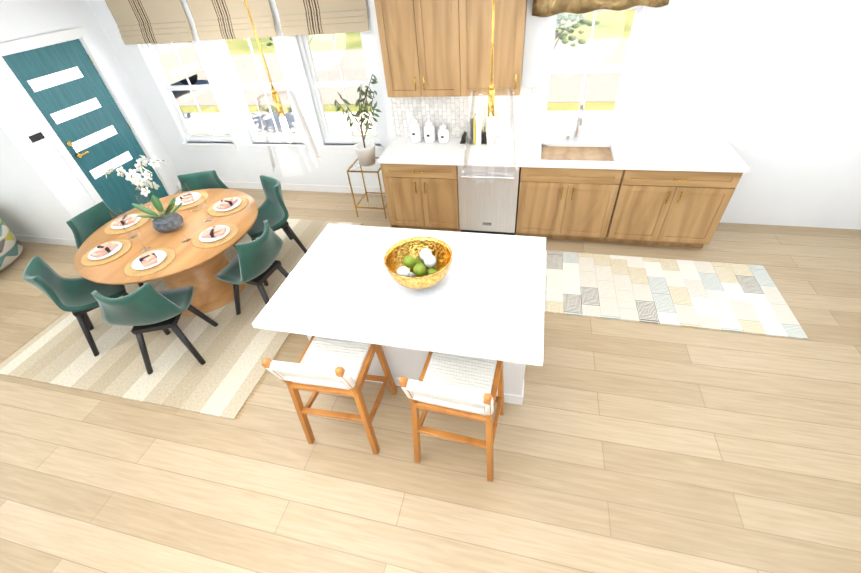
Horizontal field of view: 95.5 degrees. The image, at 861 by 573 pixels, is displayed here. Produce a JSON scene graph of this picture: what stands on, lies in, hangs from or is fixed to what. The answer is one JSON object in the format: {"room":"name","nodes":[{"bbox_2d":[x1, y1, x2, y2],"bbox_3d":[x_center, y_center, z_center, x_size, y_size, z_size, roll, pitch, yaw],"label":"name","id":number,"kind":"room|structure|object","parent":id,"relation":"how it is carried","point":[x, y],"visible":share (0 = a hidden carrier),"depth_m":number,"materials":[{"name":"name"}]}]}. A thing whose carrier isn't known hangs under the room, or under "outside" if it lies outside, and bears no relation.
{"room":"dining room and kitchen","nodes":[
{"label":"dining room and kitchen","id":0,"kind":"room"},
{"bbox_2d":[0,101,83,239],"bbox_3d":[-6.559,-1.782,4.590,4.650,2.740,0.150,5,43,13],"label":"wall","id":1,"kind":"structure","parent":0,"point":[37,198],"depth_m":4.51,"materials":[{"name":"paint"}]},
{"bbox_2d":[0,0,180,210],"bbox_3d":[-4.170,-2.166,4.746,0.150,2.740,1.660,5,43,13],"label":"wall","id":2,"kind":"structure","parent":0,"point":[19,19],"depth_m":4.43,"materials":[{"name":"paint"}]},
{"bbox_2d":[25,130,48,156],"bbox_3d":[-4.248,-1.555,4.266,0.021,0.230,0.170,5,43,13],"label":"light switch panel","id":3,"kind":"object","parent":2,"relation":"attached to","point":[36,138],"visible":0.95,"depth_m":4.24,"materials":[{"name":"white plastic"}]},
{"bbox_2d":[2,39,168,215],"bbox_3d":[-4.117,-1.837,4.897,0.098,2.030,0.915,5,43,13],"label":"front door","id":4,"kind":"structure","parent":2,"relation":"in","point":[65,87],"depth_m":4.70,"materials":[{"name":"teal wood"}]},
{"bbox_2d":[0,26,175,203],"bbox_3d":[-4.161,-1.875,4.870,0.166,2.138,1.110,5,43,13],"label":"door frame","id":5,"kind":"structure","parent":2,"relation":"attached to","point":[34,42],"depth_m":4.51,"materials":[{"name":"white wood"}]},
{"bbox_2d":[87,0,389,187],"bbox_3d":[-2.251,-2.495,4.892,3.750,2.740,0.150,5,43,13],"label":"wall","id":6,"kind":"structure","parent":0,"point":[244,163],"depth_m":5.15,"materials":[{"name":"paint"}]},
{"bbox_2d":[105,0,193,44],"bbox_3d":[-3.231,-3.126,4.461,1.000,0.584,0.078,5,43,13],"label":"roman shade","id":7,"kind":"object","parent":6,"relation":"attached to","point":[149,21],"visible":1,"depth_m":4.50,"materials":[{"name":"fabric"}]},
{"bbox_2d":[141,42,237,150],"bbox_3d":[-3.141,-2.528,5.111,0.860,1.480,0.175,5,43,13],"label":"kitchen window","id":8,"kind":"structure","parent":6,"relation":"in","point":[166,86],"depth_m":5.26,"materials":[{"name":"white wood"}]},
{"bbox_2d":[186,0,276,40],"bbox_3d":[-2.182,-3.025,4.223,1.000,0.584,0.078,5,43,13],"label":"roman shade","id":9,"kind":"object","parent":6,"relation":"attached to","point":[220,19],"visible":1,"depth_m":4.29,"materials":[{"name":"fabric"}]},
{"bbox_2d":[215,37,307,151],"bbox_3d":[-2.092,-2.427,4.873,0.860,1.480,0.175,5,43,13],"label":"kitchen window","id":10,"kind":"structure","parent":6,"relation":"in","point":[237,85],"depth_m":5.00,"materials":[{"name":"white wood"}]},
{"bbox_2d":[222,181,384,194],"bbox_3d":[-2.094,-1.447,5.688,3.600,0.100,0.012,5,43,13],"label":"baseboard","id":11,"kind":"structure","parent":6,"relation":"attached to","point":[230,184],"depth_m":5.59,"materials":[{"name":"white wood"}]},
{"bbox_2d":[275,0,368,35],"bbox_3d":[-1.133,-2.924,3.986,1.000,0.584,0.078,5,43,13],"label":"roman shade","id":12,"kind":"object","parent":6,"relation":"attached to","point":[305,17],"visible":0.98,"depth_m":4.07,"materials":[{"name":"fabric"}]},
{"bbox_2d":[298,32,383,153],"bbox_3d":[-1.044,-2.326,4.635,0.860,1.480,0.175,5,43,13],"label":"kitchen window","id":13,"kind":"structure","parent":6,"relation":"in","point":[316,85],"depth_m":4.70,"materials":[{"name":"white wood"}]},
{"bbox_2d":[0,188,860,572],"bbox_3d":[-2.267,0.901,3.195,14.700,0.100,7.360,5,43,13],"label":"floor","id":14,"kind":"structure","parent":0,"point":[622,446],"depth_m":2.57,"materials":[{"name":"brown wood"}]},
{"bbox_2d":[13,234,75,245],"bbox_3d":[-6.455,-0.739,5.397,4.632,0.100,0.012,5,43,13],"label":"baseboard","id":15,"kind":"structure","parent":14,"relation":"on","point":[36,239],"depth_m":5.05,"materials":[{"name":"white"}]},
{"bbox_2d":[0,218,363,419],"bbox_3d":[-2.373,-0.013,4.160,2.560,0.012,2.700,5,43,13],"label":"rug","id":16,"kind":"object","parent":14,"relation":"on","point":[232,348],"visible":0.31,"depth_m":3.47,"materials":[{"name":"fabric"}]},
{"bbox_2d":[22,256,127,356],"bbox_3d":[-3.000,0.100,3.472,0.519,0.882,0.551,-31,47,-26],"label":"dining chair","id":17,"kind":"object","parent":16,"relation":"on","point":[76,298],"visible":0.85,"depth_m":3.36,"materials":[{"name":"green plastic"}]},
{"bbox_2d":[66,201,143,286],"bbox_3d":[-3.164,-0.384,4.040,0.519,0.882,0.551,7,43,14],"label":"dining chair","id":18,"kind":"object","parent":16,"relation":"on","point":[85,225],"visible":0.17,"depth_m":3.88,"materials":[{"name":"green plastic"}]},
{"bbox_2d":[91,282,217,374],"bbox_3d":[-2.226,0.242,3.219,0.551,0.882,0.519,-10,41,-4],"label":"dining chair","id":19,"kind":"object","parent":16,"relation":"on","point":[145,307],"visible":0.96,"depth_m":2.99,"materials":[{"name":"green plastic"}]},
{"bbox_2d":[74,188,257,315],"bbox_3d":[-2.364,-0.255,3.866,1.540,0.760,1.540,5,43,13],"label":"dining table","id":20,"kind":"object","parent":16,"relation":"on","point":[196,268],"visible":0.54,"depth_m":3.60,"materials":[{"name":"brown wood"}]},
{"bbox_2d":[80,254,95,265],"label":"placemat","id":21,"kind":"object","parent":20,"relation":"on","point":[85,261],"depth_m":3.29,"materials":[{"name":"wicker"}]},
{"bbox_2d":[104,193,147,229],"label":"placemat","id":22,"kind":"object","parent":20,"relation":"on","point":[134,215],"depth_m":3.74,"materials":[{"name":"wicker"}]},
{"bbox_2d":[85,218,175,276],"bbox_3d":[-2.343,-0.304,3.139,0.451,0.265,0.390,8,43,15],"label":"place settings","id":23,"kind":"object","parent":20,"relation":"on","point":[147,262],"depth_m":3.30,"materials":[{"name":"wicker"}]},
{"bbox_2d":[104,155,182,231],"bbox_3d":[-2.414,-0.792,3.417,0.426,0.641,0.410,5,43,13],"label":"centerpiece","id":24,"kind":"object","parent":20,"relation":"on","point":[160,222],"visible":0.98,"depth_m":3.38,"materials":[{"name":"plant"}]},
{"bbox_2d":[165,188,248,247],"bbox_3d":[-1.956,-0.718,3.564,0.496,0.265,0.910,-3,41,4],"label":"place settings","id":25,"kind":"object","parent":20,"relation":"on","point":[218,234],"depth_m":3.74,"materials":[{"name":"wicker"}]},
{"bbox_2d":[177,170,236,248],"bbox_3d":[-2.509,-0.819,4.456,0.551,0.882,0.519,-10,41,-4],"label":"dining chair","id":26,"kind":"object","parent":16,"relation":"on","point":[210,179],"visible":0.19,"depth_m":4.37,"materials":[{"name":"green fabric"}]},
{"bbox_2d":[215,220,288,314],"bbox_3d":[-1.593,-0.145,3.584,0.519,0.882,0.551,10,44,18],"label":"dining chair","id":27,"kind":"object","parent":16,"relation":"on","point":[255,262],"visible":0.96,"depth_m":3.40,"materials":[{"name":"green plastic"}]},
{"bbox_2d":[247,175,306,252],"bbox_3d":[-1.735,-0.676,4.203,0.519,0.882,0.551,-31,47,-26],"label":"dining chair","id":28,"kind":"object","parent":16,"relation":"on","point":[272,209],"visible":0.81,"depth_m":4.15,"materials":[{"name":"green plastic"}]},
{"bbox_2d":[261,336,396,454],"bbox_3d":[-0.594,0.597,2.539,0.514,0.964,0.542,4,42,11],"label":"counter stool","id":29,"kind":"object","parent":14,"relation":"on","point":[332,366],"visible":0.92,"depth_m":2.42,"materials":[{"name":"brown wood"}]},
{"bbox_2d":[347,156,386,218],"bbox_3d":[-0.723,-1.232,4.877,0.400,0.635,0.400,5,43,13],"label":"side table","id":30,"kind":"object","parent":14,"relation":"on","point":[366,192],"visible":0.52,"depth_m":4.82,"materials":[{"name":"brown metal"}]},
{"bbox_2d":[334,74,380,166],"bbox_3d":[-0.737,-1.817,4.364,0.494,0.915,0.555,5,43,13],"label":"plant","id":31,"kind":"object","parent":30,"relation":"on","point":[365,151],"visible":1,"depth_m":4.36,"materials":[{"name":"green plant"}]},
{"bbox_2d":[307,336,531,404],"bbox_3d":[-0.062,0.205,2.983,1.615,0.881,0.775,5,43,13],"label":"kitchen island","id":32,"kind":"object","parent":14,"relation":"on","point":[404,362],"depth_m":2.79,"materials":[{"name":"stone"}]},
{"bbox_2d":[252,224,545,365],"bbox_3d":[-0.126,-0.050,2.585,1.700,0.036,1.120,5,43,13],"label":"island countertop","id":33,"kind":"structure","parent":32,"relation":"on","point":[489,303],"depth_m":2.42,"materials":[{"name":"white stone"}]},
{"bbox_2d":[384,236,452,289],"bbox_3d":[-0.069,-0.113,2.467,0.424,0.206,0.424,5,43,13],"label":"bowl","id":34,"kind":"object","parent":33,"relation":"on","point":[420,262],"visible":1,"depth_m":2.47,"materials":[{"name":"gold metal"}]},
{"bbox_2d":[380,163,460,231],"bbox_3d":[-0.029,-1.127,4.493,0.813,0.878,0.613,5,43,13],"label":"base cabinet","id":35,"kind":"object","parent":14,"relation":"on","point":[417,197],"depth_m":4.24,"materials":[{"name":"brown wood"}]},
{"bbox_2d":[399,351,503,481],"bbox_3d":[0.170,0.674,2.362,0.514,0.964,0.542,8,43,15],"label":"counter stool","id":36,"kind":"object","parent":14,"relation":"on","point":[466,387],"visible":0.9,"depth_m":2.23,"materials":[{"name":"brown wood"}]},
{"bbox_2d":[457,165,520,234],"bbox_3d":[0.657,-1.030,4.305,0.606,0.872,0.664,5,43,13],"label":"dishwasher","id":37,"kind":"object","parent":14,"relation":"on","point":[488,204],"visible":0.6,"depth_m":4.06,"materials":[{"name":"silver metal"}]},
{"bbox_2d":[516,167,620,241],"bbox_3d":[1.422,-0.987,4.165,0.925,0.877,0.613,5,43,13],"label":"base cabinet","id":38,"kind":"object","parent":14,"relation":"on","point":[568,203],"depth_m":3.91,"materials":[{"name":"brown wood"}]},
{"bbox_2d":[605,171,741,247],"bbox_3d":[2.330,-0.900,3.959,0.945,0.877,0.613,5,43,13],"label":"base cabinet","id":39,"kind":"object","parent":14,"relation":"on","point":[662,208],"depth_m":3.70,"materials":[{"name":"brown wood"}]},
{"bbox_2d":[377,135,749,174],"bbox_3d":[1.147,-1.343,3.903,3.340,0.035,0.643,5,43,13],"label":"countertop","id":40,"kind":"structure","parent":39,"relation":"on","point":[628,154],"depth_m":3.78,"materials":[{"name":"white stone"}]},
{"bbox_2d":[409,116,421,142],"bbox_3d":[-0.170,-1.715,4.248,0.123,0.270,0.123,-19,43,-14],"label":"canister","id":41,"kind":"object","parent":40,"relation":"on","point":[414,127],"depth_m":4.22,"materials":[{"name":"white ceramic"}]},
{"bbox_2d":[423,119,435,142],"bbox_3d":[-0.014,-1.689,4.223,0.123,0.240,0.123,-19,43,-14],"label":"canister","id":42,"kind":"object","parent":40,"relation":"on","point":[428,130],"depth_m":4.19,"materials":[{"name":"white ceramic"}]},
{"bbox_2d":[438,122,448,142],"bbox_3d":[0.137,-1.663,4.199,0.119,0.210,0.119,-19,43,-14],"label":"canister","id":43,"kind":"object","parent":40,"relation":"on","point":[443,132],"depth_m":4.17,"materials":[{"name":"white ceramic"}]},
{"bbox_2d":[460,112,494,145],"bbox_3d":[0.489,-1.655,4.095,0.360,0.280,0.200,5,43,13],"label":"books","id":44,"kind":"object","parent":40,"relation":"on","point":[476,122],"visible":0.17,"depth_m":4.06,"materials":[{"name":"white paper"}]},
{"bbox_2d":[565,100,584,142],"bbox_3d":[1.402,-1.583,3.795,0.110,0.427,0.247,5,43,13],"label":"faucet","id":45,"kind":"object","parent":40,"relation":"on","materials":[{"name":"silver metal"}]},
{"bbox_2d":[545,143,612,158],"bbox_3d":[1.431,-1.232,3.887,0.668,0.207,0.418,5,43,13],"label":"sink","id":46,"kind":"object","parent":40,"relation":"in","point":[552,150],"depth_m":3.91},
{"bbox_2d":[544,250,807,338],"bbox_3d":[1.669,-0.025,3.698,2.850,0.012,0.920,5,43,13],"label":"runner rug","id":47,"kind":"object","parent":14,"relation":"on","point":[741,298],"visible":0.64,"depth_m":3.54,"materials":[{"name":"fabric"}]},
{"bbox_2d":[369,0,860,229],"bbox_3d":[2.390,-1.845,3.609,5.950,2.740,0.150,5,43,13],"label":"wall","id":48,"kind":"structure","parent":0,"point":[793,139],"depth_m":3.46,"materials":[{"name":"paint"}]},
{"bbox_2d":[374,0,527,96],"bbox_3d":[0.185,-2.321,3.495,1.398,1.117,0.382,5,43,13],"label":"upper cabinet","id":49,"kind":"object","parent":48,"relation":"attached to","point":[435,48],"visible":1,"depth_m":3.48,"materials":[{"name":"brown wood"}]},
{"bbox_2d":[537,6,647,128],"bbox_3d":[1.484,-2.061,3.725,0.800,1.070,0.090,5,43,13],"label":"window","id":50,"kind":"structure","parent":48,"relation":"in","point":[626,69],"depth_m":3.72,"materials":[{"name":"white"}]},
{"bbox_2d":[532,0,668,16],"bbox_3d":[1.384,-2.503,3.139,1.065,0.515,0.111,5,43,13],"label":"valance","id":51,"kind":"object","parent":48,"relation":"attached to","point":[544,8],"visible":1,"depth_m":3.26,"materials":[{"name":"brown fabric"}]},
{"bbox_3d":[-2.487,-1.224,1.323,14.700,0.100,7.360,5,43,13],"label":"ceiling","id":52,"kind":"structure","parent":0,"visible":0},
{"bbox_2d":[244,0,320,176],"bbox_3d":[-0.695,-0.957,1.616,0.239,0.963,0.239,5,43,13],"label":"pendant light","id":53,"kind":"object","parent":52,"relation":"hanging from","point":[278,105],"visible":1,"depth_m":1.78,"materials":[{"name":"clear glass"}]},
{"bbox_2d":[462,0,516,182],"bbox_3d":[0.224,-0.868,1.407,0.239,0.963,0.239,5,43,13],"label":"pendant light","id":54,"kind":"object","parent":52,"relation":"hanging from","point":[491,113],"visible":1,"depth_m":1.57,"materials":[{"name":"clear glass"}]},
{"label":"outside","id":55,"kind":"structure","parent":0,"visible":0},
{"bbox_2d":[179,9,635,135],"bbox_3d":[-239.598,-54.723,95.025,680.000,0.100,700.000,5,43,13],"label":"ground","id":56,"kind":"structure","parent":55,"point":[327,45],"depth_m":15.89,"materials":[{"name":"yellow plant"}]},
{"bbox_2d":[266,35,312,45],"bbox_3d":[-2.417,-4.469,7.196,1.830,3.683,1.835,5,43,13],"label":"tree","id":57,"kind":"object","parent":56,"relation":"on","point":[270,43],"depth_m":6.93,"materials":[{"name":"green plant"}]},
{"bbox_2d":[151,37,629,134],"bbox_3d":[-239.603,-54.775,94.979,680.000,0.040,700.000,5,43,13],"label":"ground","id":58,"kind":"structure","parent":56,"relation":"on","point":[562,92],"depth_m":11.46,"materials":[{"name":"grey"}]},
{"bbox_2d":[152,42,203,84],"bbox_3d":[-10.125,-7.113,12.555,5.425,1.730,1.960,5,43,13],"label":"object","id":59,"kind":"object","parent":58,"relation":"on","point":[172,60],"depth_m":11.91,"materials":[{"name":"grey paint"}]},
{"bbox_2d":[553,13,599,50],"bbox_3d":[1.670,-4.012,6.031,1.700,3.899,1.919,5,43,13],"label":"tree","id":60,"kind":"object","parent":56,"relation":"on","point":[564,26],"depth_m":5.82,"materials":[{"name":"green plant"}]},
{"bbox_3d":[-7.402,1.048,3.547,3.500,0.014,4.550,5,43,13],"label":"area rug","id":61,"kind":"object","parent":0,"visible":0},
{"bbox_2d":[0,218,22,270],"bbox_3d":[-5.513,-0.540,4.484,1.000,0.860,1.000,29,52,33],"label":"swivel chair","id":62,"kind":"object","parent":61,"relation":"on","point":[11,247],"visible":1,"depth_m":4.68,"materials":[{"name":"fabric"}]}
]}

